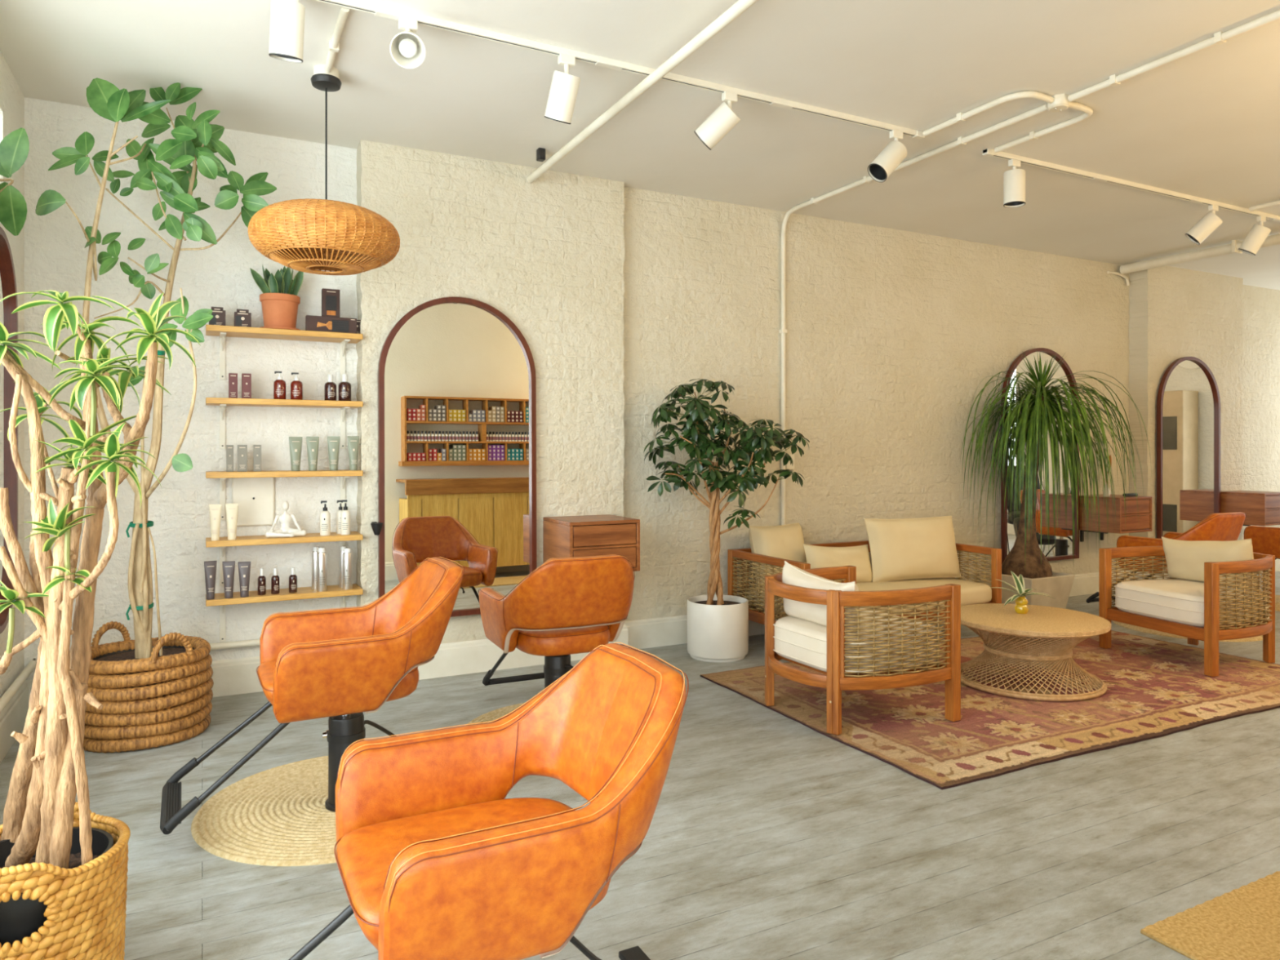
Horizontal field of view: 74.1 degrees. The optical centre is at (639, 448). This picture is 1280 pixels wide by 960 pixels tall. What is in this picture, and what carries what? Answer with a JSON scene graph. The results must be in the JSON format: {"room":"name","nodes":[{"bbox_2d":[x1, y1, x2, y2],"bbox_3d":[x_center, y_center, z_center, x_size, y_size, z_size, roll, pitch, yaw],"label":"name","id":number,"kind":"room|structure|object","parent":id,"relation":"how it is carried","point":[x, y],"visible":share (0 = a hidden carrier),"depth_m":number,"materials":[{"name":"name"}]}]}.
{"room":"salon","nodes":[
{"label":"salon","id":0,"kind":"room"},
{"bbox_2d":[0,50,24,697],"bbox_3d":[-1.505,-0.211,0.855,0.250,3.223,7.900,0,0,-27],"label":"wall","id":1,"kind":"structure","parent":0,"point":[11,98],"depth_m":4.22,"materials":[{"name":"paint"}]},
{"bbox_2d":[0,226,17,633],"bbox_3d":[-2.792,-0.080,3.679,0.040,1.760,0.720,0,0,-27],"label":"wall mirror","id":2,"kind":"object","parent":1,"relation":"attached to","point":[8,472],"visible":0.71,"depth_m":3.88,"materials":[{"name":"brown wood"}]},
{"bbox_2d":[0,680,28,763],"bbox_3d":[-1.583,1.300,1.304,0.022,0.200,6.970,0,0,-27],"label":"baseboard","id":3,"kind":"structure","parent":1,"relation":"attached to","point":[13,716],"depth_m":4.03,"materials":[{"name":"white paint"}]},
{"bbox_2d":[0,639,259,713],"bbox_3d":[-1.373,1.110,2.666,1.595,0.036,4.797,0,0,-27],"label":"pipe","id":4,"kind":"object","parent":1,"relation":"attached to","point":[20,679],"visible":0.36,"depth_m":4.23,"materials":[{"name":"metal"}]},
{"bbox_2d":[0,0,1279,290],"bbox_3d":[4.202,-1.873,3.632,13.600,0.100,9.400,0,0,-27],"label":"ceiling","id":5,"kind":"structure","parent":0,"point":[1205,123],"depth_m":4.29,"materials":[{"name":"paint"}]},
{"bbox_2d":[248,64,399,275],"bbox_3d":[-1.510,-1.342,4.082,0.686,0.961,0.686,0,0,-1],"label":"pendant lamp","id":6,"kind":"object","parent":5,"relation":"hanging from","point":[307,235],"visible":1,"depth_m":3.87,"materials":[{"name":"brown wicker"}]},
{"bbox_2d":[324,7,349,72],"bbox_3d":[-1.342,-1.803,3.745,0.043,0.040,0.626,0,0,-27],"label":"pipe","id":7,"kind":"object","parent":5,"relation":"attached to","point":[334,43],"visible":0.98,"depth_m":3.71,"materials":[{"name":"metal"}]},
{"bbox_2d":[312,0,924,139],"bbox_3d":[-0.145,-1.806,3.976,3.990,0.034,0.040,0,0,-27],"label":"track","id":8,"kind":"object","parent":5,"relation":"attached to","point":[378,10],"visible":1,"depth_m":3.94,"materials":[{"name":"metal"}]},
{"bbox_2d":[268,0,305,62],"bbox_3d":[-1.397,-1.666,3.356,0.129,0.258,0.173,0,0,-27],"label":"track spotlight","id":9,"kind":"object","parent":8,"relation":"attached to","point":[286,33],"visible":1,"depth_m":3.31,"materials":[{"name":"white paint"}]},
{"bbox_2d":[389,17,425,68],"bbox_3d":[-0.971,-1.686,3.511,0.140,0.219,0.181,0,0,-27],"label":"track spotlight","id":10,"kind":"object","parent":8,"relation":"attached to","point":[407,50],"visible":1,"depth_m":3.52,"materials":[{"name":"white paint"}]},
{"bbox_2d":[544,53,580,124],"bbox_3d":[-0.359,-1.647,3.910,0.126,0.296,0.201,0,0,-35],"label":"track spotlight","id":11,"kind":"object","parent":8,"relation":"attached to","point":[564,87],"visible":1,"depth_m":3.86,"materials":[{"name":"white paint"}]},
{"bbox_2d":[693,91,740,150],"bbox_3d":[0.392,-1.663,4.314,0.237,0.265,0.126,0,0,27],"label":"track spotlight","id":12,"kind":"object","parent":8,"relation":"attached to","point":[723,119],"visible":1,"depth_m":4.27,"materials":[{"name":"white paint"}]},
{"bbox_2d":[867,129,906,182],"bbox_3d":[1.395,-1.649,4.781,0.228,0.291,0.126,0,0,-18],"label":"track spotlight","id":13,"kind":"object","parent":8,"relation":"hanging from","point":[886,162],"visible":1,"depth_m":4.74,"materials":[{"name":"white paint"}]},
{"bbox_2d":[526,0,758,183],"bbox_3d":[0.343,-1.767,3.435,0.060,0.111,4.590,0,0,-27],"label":"ceiling pipe","id":14,"kind":"object","parent":5,"relation":"attached to","point":[740,6],"visible":1,"depth_m":3.96,"materials":[{"name":"metal"}]},
{"bbox_2d":[922,90,1054,136],"bbox_3d":[1.817,-1.803,4.545,0.701,0.040,0.206,0,0,44],"label":"conduit","id":15,"kind":"object","parent":5,"relation":"attached to","point":[961,117],"visible":1,"depth_m":4.44,"materials":[{"name":"metal"}]},
{"bbox_2d":[994,101,1093,152],"bbox_3d":[2.289,-1.803,4.778,0.223,0.040,0.716,0,0,-8],"label":"conduit","id":16,"kind":"object","parent":5,"relation":"attached to","point":[1087,111],"visible":0.96,"depth_m":4.75,"materials":[{"name":"metal"}]},
{"bbox_2d":[1046,93,1070,112],"bbox_3d":[2.175,-1.792,4.409,0.104,0.062,0.104,0,0,-27],"label":"junction box","id":17,"kind":"object","parent":5,"relation":"attached to","point":[1060,103],"visible":0.99,"depth_m":4.37,"materials":[{"name":"white paint"}]},
{"bbox_2d":[982,148,1279,222],"bbox_3d":[4.040,-1.806,6.159,4.370,0.034,0.040,0,0,-27],"label":"track","id":18,"kind":"object","parent":5,"relation":"attached to","point":[987,152],"visible":0.98,"depth_m":5.75,"materials":[{"name":"metal"}]},
{"bbox_2d":[1003,159,1025,208],"bbox_3d":[2.330,-1.656,5.276,0.126,0.278,0.126,0,0,-27],"label":"track spotlight","id":19,"kind":"object","parent":18,"relation":"attached to","point":[1014,180],"visible":1,"depth_m":5.23,"materials":[{"name":"white paint"}]},
{"bbox_2d":[1185,204,1222,244],"bbox_3d":[4.180,-1.656,6.288,0.231,0.278,0.126,0,0,30],"label":"track spotlight","id":20,"kind":"object","parent":18,"relation":"hanging from","point":[1210,222],"visible":1,"depth_m":6.25,"materials":[{"name":"white paint"}]},
{"bbox_2d":[1238,215,1271,255],"bbox_3d":[4.767,-1.648,6.580,0.208,0.294,0.126,0,0,41],"label":"track spotlight","id":21,"kind":"object","parent":18,"relation":"hanging from","point":[1257,235],"visible":1,"depth_m":6.54,"materials":[{"name":"white paint"}]},
{"bbox_2d":[1067,9,1279,102],"bbox_3d":[2.733,-1.802,3.357,0.048,0.041,2.260,0,0,-27],"label":"conduit","id":22,"kind":"object","parent":5,"relation":"attached to","point":[1220,37],"visible":1,"depth_m":3.86,"materials":[{"name":"metal"}]},
{"bbox_2d":[1120,233,1279,274],"bbox_3d":[5.837,-1.768,6.242,0.112,0.110,4.740,0,0,-27],"label":"ceiling pipe","id":23,"kind":"object","parent":5,"relation":"attached to","point":[1273,240],"visible":0.89,"depth_m":7.72,"materials":[{"name":"metal"}]},
{"bbox_2d":[0,571,1279,959],"bbox_3d":[4.202,1.450,3.632,13.600,0.100,9.400,0,0,-27],"label":"floor","id":24,"kind":"structure","parent":0,"point":[770,836],"depth_m":3.01,"materials":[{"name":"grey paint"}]},
{"bbox_2d":[0,801,130,959],"bbox_3d":[-1.505,1.183,2.098,0.419,0.474,0.419,0,0,37],"label":"basket","id":25,"kind":"object","parent":24,"relation":"on","point":[48,911],"visible":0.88,"depth_m":2.00,"materials":[{"name":"yellow wicker"}]},
{"bbox_2d":[0,826,113,946],"bbox_3d":[-1.505,1.216,2.098,0.344,0.408,0.344,0,0,-27],"label":"nursery pot","id":26,"kind":"object","parent":25,"relation":"on","point":[86,913],"depth_m":2.02,"materials":[{"name":"black plastic"}]},
{"bbox_2d":[0,289,199,869],"bbox_3d":[-1.383,0.346,2.110,0.613,1.488,0.355,0,0,8],"label":"dracaena plant","id":27,"kind":"object","parent":25,"relation":"on","point":[49,771],"visible":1,"depth_m":2.07,"materials":[{"name":"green plant"}]},
{"bbox_2d":[83,621,213,753],"bbox_3d":[-2.433,1.139,4.168,0.601,0.536,0.601,0,0,22],"label":"basket","id":28,"kind":"object","parent":24,"relation":"on","point":[156,700],"visible":0.91,"depth_m":3.95,"materials":[{"name":"wicker"}]},
{"bbox_2d":[0,77,276,658],"bbox_3d":[-2.423,-0.403,4.095,1.210,2.884,0.615,0,0,-18],"label":"ficus tree","id":29,"kind":"object","parent":28,"relation":"in","point":[197,140],"visible":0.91,"depth_m":4.11,"materials":[{"name":"green plant"}]},
{"bbox_2d":[191,755,337,866],"bbox_3d":[-1.188,1.393,3.370,1.054,0.014,1.054,0,0,42],"label":"round rug","id":30,"kind":"object","parent":24,"relation":"on","point":[277,815],"visible":0.44,"depth_m":3.17,"materials":[{"name":"wicker"}]},
{"bbox_2d":[160,556,465,834],"bbox_3d":[-1.222,0.925,3.272,1.090,0.920,0.692,0,0,-28],"label":"salon chair","id":31,"kind":"object","parent":30,"relation":"on","point":[340,664],"visible":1,"depth_m":3.15,"materials":[{"name":"orange leather"}]},
{"bbox_2d":[288,642,688,959],"bbox_3d":[-0.422,0.958,1.886,1.090,0.885,0.692,0,0,-27],"label":"salon chair","id":32,"kind":"object","parent":24,"relation":"on","point":[433,860],"visible":1,"depth_m":1.87,"materials":[{"name":"orange leather"}]},
{"bbox_2d":[465,702,527,725],"bbox_3d":[-0.362,1.393,4.191,1.054,0.014,1.054,0,0,11],"label":"round rug","id":33,"kind":"object","parent":24,"relation":"on","point":[495,714],"visible":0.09,"depth_m":4.42,"materials":[{"name":"wicker"}]},
{"bbox_2d":[478,554,635,688],"bbox_3d":[-0.454,0.944,4.374,0.692,0.882,1.090,0,0,-25],"label":"salon chair","id":34,"kind":"object","parent":33,"relation":"on","point":[565,607],"visible":0.98,"depth_m":4.01,"materials":[{"name":"orange leather"}]},
{"bbox_2d":[687,594,748,662],"bbox_3d":[0.526,1.211,5.740,0.414,0.378,0.414,0,0,-27],"label":"planter","id":35,"kind":"object","parent":24,"relation":"on","point":[717,633],"visible":0.96,"depth_m":5.57,"materials":[{"name":"white ceramic"}]},
{"bbox_2d":[643,378,809,604],"bbox_3d":[0.583,0.292,5.765,1.127,1.536,0.574,0,0,-6],"label":"tree","id":36,"kind":"object","parent":35,"relation":"in","point":[717,479],"visible":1,"depth_m":5.68,"materials":[{"name":"green plant"}]},
{"bbox_2d":[727,540,1001,635],"bbox_3d":[1.664,1.070,6.249,1.830,0.660,0.910,0,0,-27],"label":"lounge sofa","id":37,"kind":"object","parent":24,"relation":"on","point":[975,592],"visible":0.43,"depth_m":6.17,"materials":[{"name":"brown wood"}]},
{"bbox_2d":[749,522,806,586],"bbox_3d":[1.022,0.772,6.227,0.506,0.427,0.235,0,0,-36],"label":"sofa pillow","id":38,"kind":"object","parent":37,"relation":"on","point":[782,541],"visible":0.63,"depth_m":6.13,"materials":[{"name":"beige fabric"}]},
{"bbox_2d":[803,543,872,582],"bbox_3d":[1.457,0.844,6.203,0.596,0.314,0.181,0,0,-24],"label":"sofa pillow","id":39,"kind":"object","parent":37,"relation":"on","point":[818,557],"visible":0.68,"depth_m":6.16,"materials":[{"name":"beige fabric"}]},
{"bbox_2d":[864,515,961,582],"bbox_3d":[2.070,0.753,6.415,0.804,0.465,0.250,0,0,-20],"label":"sofa pillow","id":40,"kind":"object","parent":37,"relation":"on","point":[903,548],"visible":1,"depth_m":6.32,"materials":[{"name":"beige fabric"}]},
{"bbox_2d":[700,630,1279,789],"bbox_3d":[2.352,1.393,5.122,3.478,0.015,1.973,0,0,-27],"label":"patterned rug","id":41,"kind":"object","parent":24,"relation":"on","point":[1156,688],"visible":0.63,"depth_m":4.53,"materials":[{"name":"fabric"}]},
{"bbox_2d":[764,565,960,735],"bbox_3d":[1.092,1.037,4.502,0.795,0.694,0.829,0,0,-28],"label":"lounge armchair","id":42,"kind":"object","parent":41,"relation":"on","point":[886,651],"visible":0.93,"depth_m":4.21,"materials":[{"name":"brown wood"}]},
{"bbox_2d":[782,560,860,633],"bbox_3d":[0.941,0.771,4.447,0.195,0.301,0.564,0,0,-29],"label":"cushion","id":43,"kind":"object","parent":42,"relation":"on","point":[792,575],"visible":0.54,"depth_m":4.41,"materials":[{"name":"white fabric"}]},
{"bbox_2d":[774,608,940,671],"bbox_3d":[1.123,1.004,4.518,0.700,0.213,0.699,0,0,-28],"label":"seat cushion","id":44,"kind":"object","parent":42,"relation":"on","point":[811,645],"depth_m":4.22,"materials":[{"name":"white fabric"}]},
{"bbox_2d":[960,603,1111,701],"bbox_3d":[2.306,1.190,5.050,0.905,0.383,0.905,0,0,-27],"label":"coffee table","id":45,"kind":"object","parent":41,"relation":"on","point":[987,620],"visible":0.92,"depth_m":4.84,"materials":[{"name":"wicker"}]},
{"bbox_2d":[988,570,1051,613],"bbox_3d":[2.339,0.883,5.164,0.380,0.232,0.313,0,0,-27],"label":"bud vase","id":46,"kind":"object","parent":45,"relation":"on","point":[1021,607],"visible":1,"depth_m":5.15,"materials":[{"name":"yellow glass"}]},
{"bbox_2d":[1098,546,1275,676],"bbox_3d":[3.713,1.037,5.658,0.795,0.694,0.829,0,0,-19],"label":"lounge armchair","id":47,"kind":"object","parent":41,"relation":"on","point":[1210,611],"visible":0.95,"depth_m":5.42,"materials":[{"name":"brown wood"}]},
{"bbox_2d":[1115,579,1263,626],"bbox_3d":[3.680,1.004,5.647,0.700,0.213,0.699,0,0,-19],"label":"seat cushion","id":48,"kind":"object","parent":47,"relation":"on","point":[1167,602],"depth_m":5.48,"materials":[{"name":"white fabric"}]},
{"bbox_2d":[1161,536,1258,589],"bbox_3d":[3.812,0.738,5.686,0.209,0.338,0.626,0,0,-18],"label":"throw pillow","id":49,"kind":"object","parent":47,"relation":"on","point":[1185,559],"visible":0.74,"depth_m":5.66,"materials":[{"name":"beige fabric"}]},
{"bbox_2d":[978,569,1075,608],"bbox_3d":[3.339,1.235,7.333,0.547,0.330,0.547,0,0,-27],"label":"square planter","id":50,"kind":"object","parent":24,"relation":"on","point":[1059,586],"visible":0.52,"depth_m":7.14,"materials":[{"name":"ceramic"}]},
{"bbox_2d":[960,352,1151,578],"bbox_3d":[3.607,0.131,7.109,1.676,1.979,1.158,0,0,-27],"label":"palm","id":51,"kind":"object","parent":50,"relation":"in","point":[1040,412],"visible":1,"depth_m":7.08,"materials":[{"name":"green plant"}]},
{"bbox_2d":[1112,620,1262,641],"bbox_3d":[4.320,1.393,6.675,1.054,0.014,1.054,0,0,25],"label":"round rug","id":52,"kind":"object","parent":24,"relation":"on","point":[1142,629],"visible":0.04,"depth_m":6.37,"materials":[{"name":"wicker"}]},
{"bbox_2d":[1086,511,1246,603],"bbox_3d":[4.235,0.935,6.839,0.692,0.900,1.090,0,0,-27],"label":"salon chair","id":53,"kind":"object","parent":52,"relation":"on","point":[1222,526],"visible":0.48,"depth_m":6.43,"materials":[{"name":"orange leather"}]},
{"bbox_2d":[1140,871,1279,959],"bbox_3d":[2.562,1.393,2.689,2.200,0.013,0.600,0,0,-27],"label":"runner rug","id":54,"kind":"object","parent":24,"relation":"on","point":[1243,922],"visible":1,"depth_m":2.46,"materials":[{"name":"wicker"}]},
{"bbox_2d":[1275,595,1279,611],"bbox_3d":[5.981,1.393,7.532,1.054,0.014,1.054,0,0,-8],"label":"round rug","id":55,"kind":"object","parent":24,"relation":"on","point":[1277,597],"visible":0.25,"depth_m":7.63,"materials":[{"name":"wicker"}]},
{"bbox_2d":[1243,525,1279,559],"bbox_3d":[5.887,0.935,7.715,0.692,0.900,1.090,0,0,-27],"label":"salon chair","id":56,"kind":"object","parent":55,"relation":"on","point":[1264,540],"visible":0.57,"depth_m":7.58,"materials":[{"name":"orange leather"}]},
{"bbox_2d":[24,97,1279,679],"bbox_3d":[2.409,-0.211,7.302,13.120,3.223,0.573,0,0,-27],"label":"wall","id":57,"kind":"structure","parent":0,"point":[620,297],"depth_m":5.90,"materials":[{"name":"paint"}]},
{"bbox_2d":[231,477,275,526],"bbox_3d":[-2.224,0.295,4.879,0.225,0.300,0.029,0,0,-27],"label":"electrical panel","id":58,"kind":"object","parent":57,"relation":"attached to","point":[255,497],"visible":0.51,"depth_m":4.87,"materials":[{"name":"white paint"}]},
{"bbox_2d":[205,324,363,382],"bbox_3d":[-2.030,-0.531,4.858,0.815,0.278,0.236,0,0,-27],"label":"wall shelf","id":59,"kind":"object","parent":57,"relation":"attached to","point":[222,331],"visible":0.88,"depth_m":4.81,"materials":[{"name":"brown wood"}]},
{"bbox_2d":[208,306,225,325],"bbox_3d":[-2.330,-0.726,4.674,0.082,0.111,0.046,0,0,-27],"label":"product box","id":60,"kind":"object","parent":59,"relation":"on","point":[219,314],"visible":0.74,"depth_m":4.66,"materials":[{"name":"black cardboard"}]},
{"bbox_2d":[234,309,251,327],"bbox_3d":[-2.217,-0.724,4.732,0.085,0.108,0.046,0,0,-27],"label":"product box","id":61,"kind":"object","parent":59,"relation":"on","point":[242,317],"visible":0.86,"depth_m":4.71,"materials":[{"name":"black cardboard"}]},
{"bbox_2d":[249,263,303,329],"bbox_3d":[-2.058,-0.867,4.843,0.224,0.393,0.231,0,0,8],"label":"snake plant","id":62,"kind":"object","parent":59,"relation":"on","point":[279,300],"visible":0.8,"depth_m":4.79,"materials":[{"name":"green plant"}]},
{"bbox_2d":[305,315,356,333],"bbox_3d":[-1.789,-0.716,4.917,0.276,0.093,0.049,0,0,-27],"label":"box","id":63,"kind":"object","parent":59,"relation":"on","point":[317,323],"visible":1,"depth_m":4.90,"materials":[{"name":"cardboard"}]},
{"bbox_2d":[321,288,339,317],"bbox_3d":[-1.796,-0.844,4.925,0.096,0.162,0.049,0,0,-27],"label":"box","id":64,"kind":"object","parent":63,"relation":"on","point":[330,297],"visible":0.99,"depth_m":4.90,"materials":[{"name":"black cardboard"}]},
{"bbox_2d":[205,397,363,448],"bbox_3d":[-2.030,-0.138,4.858,0.815,0.278,0.236,0,0,-27],"label":"wall shelf","id":65,"kind":"object","parent":57,"relation":"attached to","point":[222,402],"visible":1,"depth_m":4.80,"materials":[{"name":"brown wood"}]},
{"bbox_2d":[228,373,237,398],"bbox_3d":[-2.260,-0.348,4.710,0.044,0.142,0.046,0,0,-27],"label":"product box","id":66,"kind":"object","parent":65,"relation":"on","point":[233,377],"visible":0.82,"depth_m":4.69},
{"bbox_2d":[241,373,251,398],"bbox_3d":[-2.200,-0.348,4.741,0.046,0.142,0.046,0,0,-27],"label":"product box","id":67,"kind":"object","parent":65,"relation":"on","point":[246,378],"visible":0.85,"depth_m":4.72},
{"bbox_2d":[273,371,285,399],"bbox_3d":[-2.038,-0.357,4.799,0.065,0.161,0.066,0,0,-21],"label":"pump bottle","id":68,"kind":"object","parent":65,"relation":"on","point":[279,384],"visible":0.9,"depth_m":4.78,"materials":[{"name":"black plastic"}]},
{"bbox_2d":[290,372,302,399],"bbox_3d":[-1.960,-0.356,4.840,0.066,0.158,0.067,0,0,-15],"label":"pump bottle","id":69,"kind":"object","parent":65,"relation":"on","point":[296,386],"visible":0.88,"depth_m":4.82,"materials":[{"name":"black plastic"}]},
{"bbox_2d":[324,374,336,400],"bbox_3d":[-1.797,-0.354,4.924,0.066,0.153,0.067,0,0,-32],"label":"bottle","id":70,"kind":"object","parent":65,"relation":"on","point":[330,387],"visible":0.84,"depth_m":4.90,"materials":[{"name":"glass"}]},
{"bbox_2d":[338,373,351,400],"bbox_3d":[-1.727,-0.357,4.960,0.071,0.159,0.072,0,0,-13],"label":"bottle","id":71,"kind":"object","parent":65,"relation":"on","point":[344,387],"visible":0.85,"depth_m":4.93,"materials":[{"name":"glass"}]},
{"bbox_2d":[205,531,363,586],"bbox_3d":[-2.030,0.639,4.858,0.815,0.278,0.236,0,0,-27],"label":"wall shelf","id":72,"kind":"object","parent":57,"relation":"attached to","point":[224,542],"visible":0.73,"depth_m":4.78,"materials":[{"name":"brown wood"}]},
{"bbox_2d":[208,504,221,540],"bbox_3d":[-2.321,0.402,4.629,0.052,0.197,0.050,0,0,19],"label":"tube","id":73,"kind":"object","parent":72,"relation":"on","point":[215,510],"visible":1,"depth_m":4.62,"materials":[{"name":"plastic"}]},
{"bbox_2d":[225,503,238,539],"bbox_3d":[-2.247,0.401,4.667,0.052,0.198,0.050,0,0,12],"label":"tube","id":74,"kind":"object","parent":72,"relation":"on","point":[232,509],"visible":1,"depth_m":4.66,"materials":[{"name":"plastic"}]},
{"bbox_2d":[265,501,306,537],"bbox_3d":[-2.009,0.398,4.819,0.206,0.201,0.114,0,0,-8],"label":"figurine","id":75,"kind":"object","parent":72,"relation":"on","point":[285,531],"visible":1,"depth_m":4.82,"materials":[{"name":"white ceramic"}]},
{"bbox_2d":[320,500,330,535],"bbox_3d":[-1.823,0.401,4.910,0.057,0.199,0.058,0,0,-13],"label":"pump bottle","id":76,"kind":"object","parent":72,"relation":"on","point":[325,516],"visible":1,"depth_m":4.89,"materials":[{"name":"white plastic"}]},
{"bbox_2d":[340,499,350,534],"bbox_3d":[-1.719,0.399,4.953,0.054,0.201,0.054,0,0,-13],"label":"pump bottle","id":77,"kind":"object","parent":72,"relation":"on","point":[345,513],"visible":1,"depth_m":4.93,"materials":[{"name":"white plastic"}]},
{"bbox_2d":[205,470,363,519],"bbox_3d":[-2.030,0.266,4.858,0.815,0.278,0.236,0,0,-27],"label":"wall shelf","id":78,"kind":"object","parent":57,"relation":"attached to","point":[222,475],"visible":0.79,"depth_m":4.80,"materials":[{"name":"brown wood"}]},
{"bbox_2d":[226,444,233,471],"bbox_3d":[-2.272,0.053,4.698,0.036,0.148,0.036,0,0,-27],"label":"product box","id":79,"kind":"object","parent":78,"relation":"on","point":[229,448],"visible":1,"depth_m":4.68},
{"bbox_2d":[237,444,247,471],"bbox_3d":[-2.217,0.053,4.726,0.048,0.149,0.036,0,0,-27],"label":"product box","id":80,"kind":"object","parent":78,"relation":"on","point":[242,449],"visible":1,"depth_m":4.71,"materials":[{"name":"cardboard"}]},
{"bbox_2d":[253,444,261,471],"bbox_3d":[-2.149,0.052,4.761,0.039,0.150,0.036,0,0,-27],"label":"product box","id":81,"kind":"object","parent":78,"relation":"on","point":[256,448],"visible":1,"depth_m":4.75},
{"bbox_2d":[288,436,302,471],"bbox_3d":[-1.965,0.029,4.834,0.059,0.196,0.056,0,0,11],"label":"tube","id":82,"kind":"object","parent":78,"relation":"on","point":[295,442],"visible":0.93,"depth_m":4.82,"materials":[{"name":"plastic"}]},
{"bbox_2d":[306,436,319,471],"bbox_3d":[-1.883,0.028,4.877,0.057,0.197,0.054,0,0,13],"label":"tube","id":83,"kind":"object","parent":78,"relation":"on","point":[313,442],"visible":1,"depth_m":4.87,"materials":[{"name":"plastic"}]},
{"bbox_2d":[327,435,340,471],"bbox_3d":[-1.783,0.027,4.929,0.058,0.199,0.055,0,0,19],"label":"tube","id":84,"kind":"object","parent":78,"relation":"on","point":[333,442],"visible":1,"depth_m":4.92,"materials":[{"name":"plastic"}]},
{"bbox_2d":[347,435,359,470],"bbox_3d":[-1.684,0.026,4.979,0.054,0.202,0.052,0,0,11],"label":"tube","id":85,"kind":"object","parent":78,"relation":"on","point":[353,441],"visible":0.97,"depth_m":4.97,"materials":[{"name":"plastic"}]},
{"bbox_2d":[205,583,363,642],"bbox_3d":[-2.030,0.957,4.858,0.815,0.278,0.236,0,0,-27],"label":"wall shelf","id":86,"kind":"object","parent":57,"relation":"attached to","point":[304,593],"visible":0.88,"depth_m":4.80,"materials":[{"name":"brown wood"}]},
{"bbox_2d":[204,560,217,599],"bbox_3d":[-2.336,0.714,4.609,0.051,0.208,0.049,0,0,5],"label":"tube","id":87,"kind":"object","parent":86,"relation":"on","point":[210,566],"visible":1,"depth_m":4.60,"materials":[{"name":"plastic"}]},
{"bbox_2d":[222,560,235,598],"bbox_3d":[-2.257,0.717,4.650,0.052,0.201,0.050,0,0,17],"label":"tube","id":88,"kind":"object","parent":86,"relation":"on","point":[228,566],"visible":1,"depth_m":4.64,"materials":[{"name":"plastic"}]},
{"bbox_2d":[238,561,250,597],"bbox_3d":[-2.188,0.721,4.686,0.053,0.194,0.051,0,0,16],"label":"tube","id":89,"kind":"object","parent":86,"relation":"on","point":[244,567],"visible":1,"depth_m":4.68,"materials":[{"name":"plastic"}]},
{"bbox_2d":[271,568,279,594],"bbox_3d":[-2.059,0.746,4.789,0.044,0.144,0.044,0,0,-43],"label":"spray bottle","id":90,"kind":"object","parent":86,"relation":"on","point":[275,580],"visible":1,"depth_m":4.77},
{"bbox_2d":[311,546,319,589],"bbox_3d":[-1.888,0.694,4.945,0.050,0.247,0.051,0,0,-44],"label":"spray can","id":91,"kind":"object","parent":86,"relation":"on","point":[315,549],"visible":0.68,"depth_m":4.92,"materials":[{"name":"silver metal"}]},
{"bbox_2d":[316,546,326,591],"bbox_3d":[-1.832,0.694,4.883,0.054,0.249,0.055,0,0,-24],"label":"spray can","id":92,"kind":"object","parent":86,"relation":"on","point":[322,554],"visible":1,"depth_m":4.86,"materials":[{"name":"silver metal"}]},
{"bbox_2d":[342,547,352,589],"bbox_3d":[-1.707,0.699,4.948,0.056,0.238,0.056,0,0,-12],"label":"spray can","id":93,"kind":"object","parent":86,"relation":"on","point":[347,556],"visible":1,"depth_m":4.93,"materials":[{"name":"silver metal"}]},
{"bbox_2d":[377,296,536,617],"bbox_3d":[-1.111,0.045,5.242,0.980,1.965,0.040,0,-1,-27],"label":"arched mirror","id":94,"kind":"object","parent":57,"relation":"attached to","point":[457,380],"visible":0.98,"depth_m":5.25,"materials":[{"name":"brown mirror"}]},
{"bbox_2d":[542,514,639,571],"bbox_3d":[-0.315,0.608,5.436,0.480,0.325,0.450,0,0,-27],"label":"drawer cabinet","id":95,"kind":"object","parent":57,"relation":"attached to","point":[586,535],"visible":0.68,"depth_m":5.28,"materials":[{"name":"brown wood"}]},
{"bbox_2d":[25,559,1279,704],"bbox_3d":[2.485,1.300,7.154,12.620,0.200,0.238,0,0,-27],"label":"baseboard","id":96,"kind":"structure","parent":57,"relation":"attached to","point":[230,677],"depth_m":5.34,"materials":[{"name":"white paint"}]},
{"bbox_2d":[779,103,1047,524],"bbox_3d":[1.617,-0.486,5.490,0.046,2.673,2.313,0,0,-27],"label":"conduit","id":97,"kind":"object","parent":57,"relation":"attached to","point":[962,140],"visible":0.88,"depth_m":6.10,"materials":[{"name":"metal"}]},
{"bbox_2d":[1000,347,1079,564],"bbox_3d":[3.698,0.054,7.814,1.020,1.965,0.040,0,0,-27],"label":"arched mirror","id":98,"kind":"object","parent":57,"relation":"attached to","point":[1060,546],"visible":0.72,"depth_m":7.85,"materials":[{"name":"brown mirror"}]},
{"bbox_2d":[1079,494,1152,542],"bbox_3d":[4.466,0.667,8.005,0.480,0.445,0.450,0,0,-27],"label":"console","id":99,"kind":"object","parent":57,"relation":"attached to","point":[1116,524],"visible":0.92,"depth_m":7.84,"materials":[{"name":"brown wood"}]},
{"bbox_2d":[1156,356,1220,538],"bbox_3d":[5.543,0.054,8.553,1.020,1.965,0.040,0,0,-27],"label":"arched mirror","id":100,"kind":"object","parent":57,"relation":"attached to","point":[1188,399],"visible":0.94,"depth_m":8.54,"materials":[{"name":"brown mirror"}]},
{"bbox_2d":[1220,490,1279,525],"bbox_3d":[6.330,0.667,8.753,0.480,0.445,0.450,0,0,-27],"label":"console","id":101,"kind":"object","parent":57,"relation":"attached to","point":[1260,508],"visible":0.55,"depth_m":8.56,"materials":[{"name":"brown wood"}]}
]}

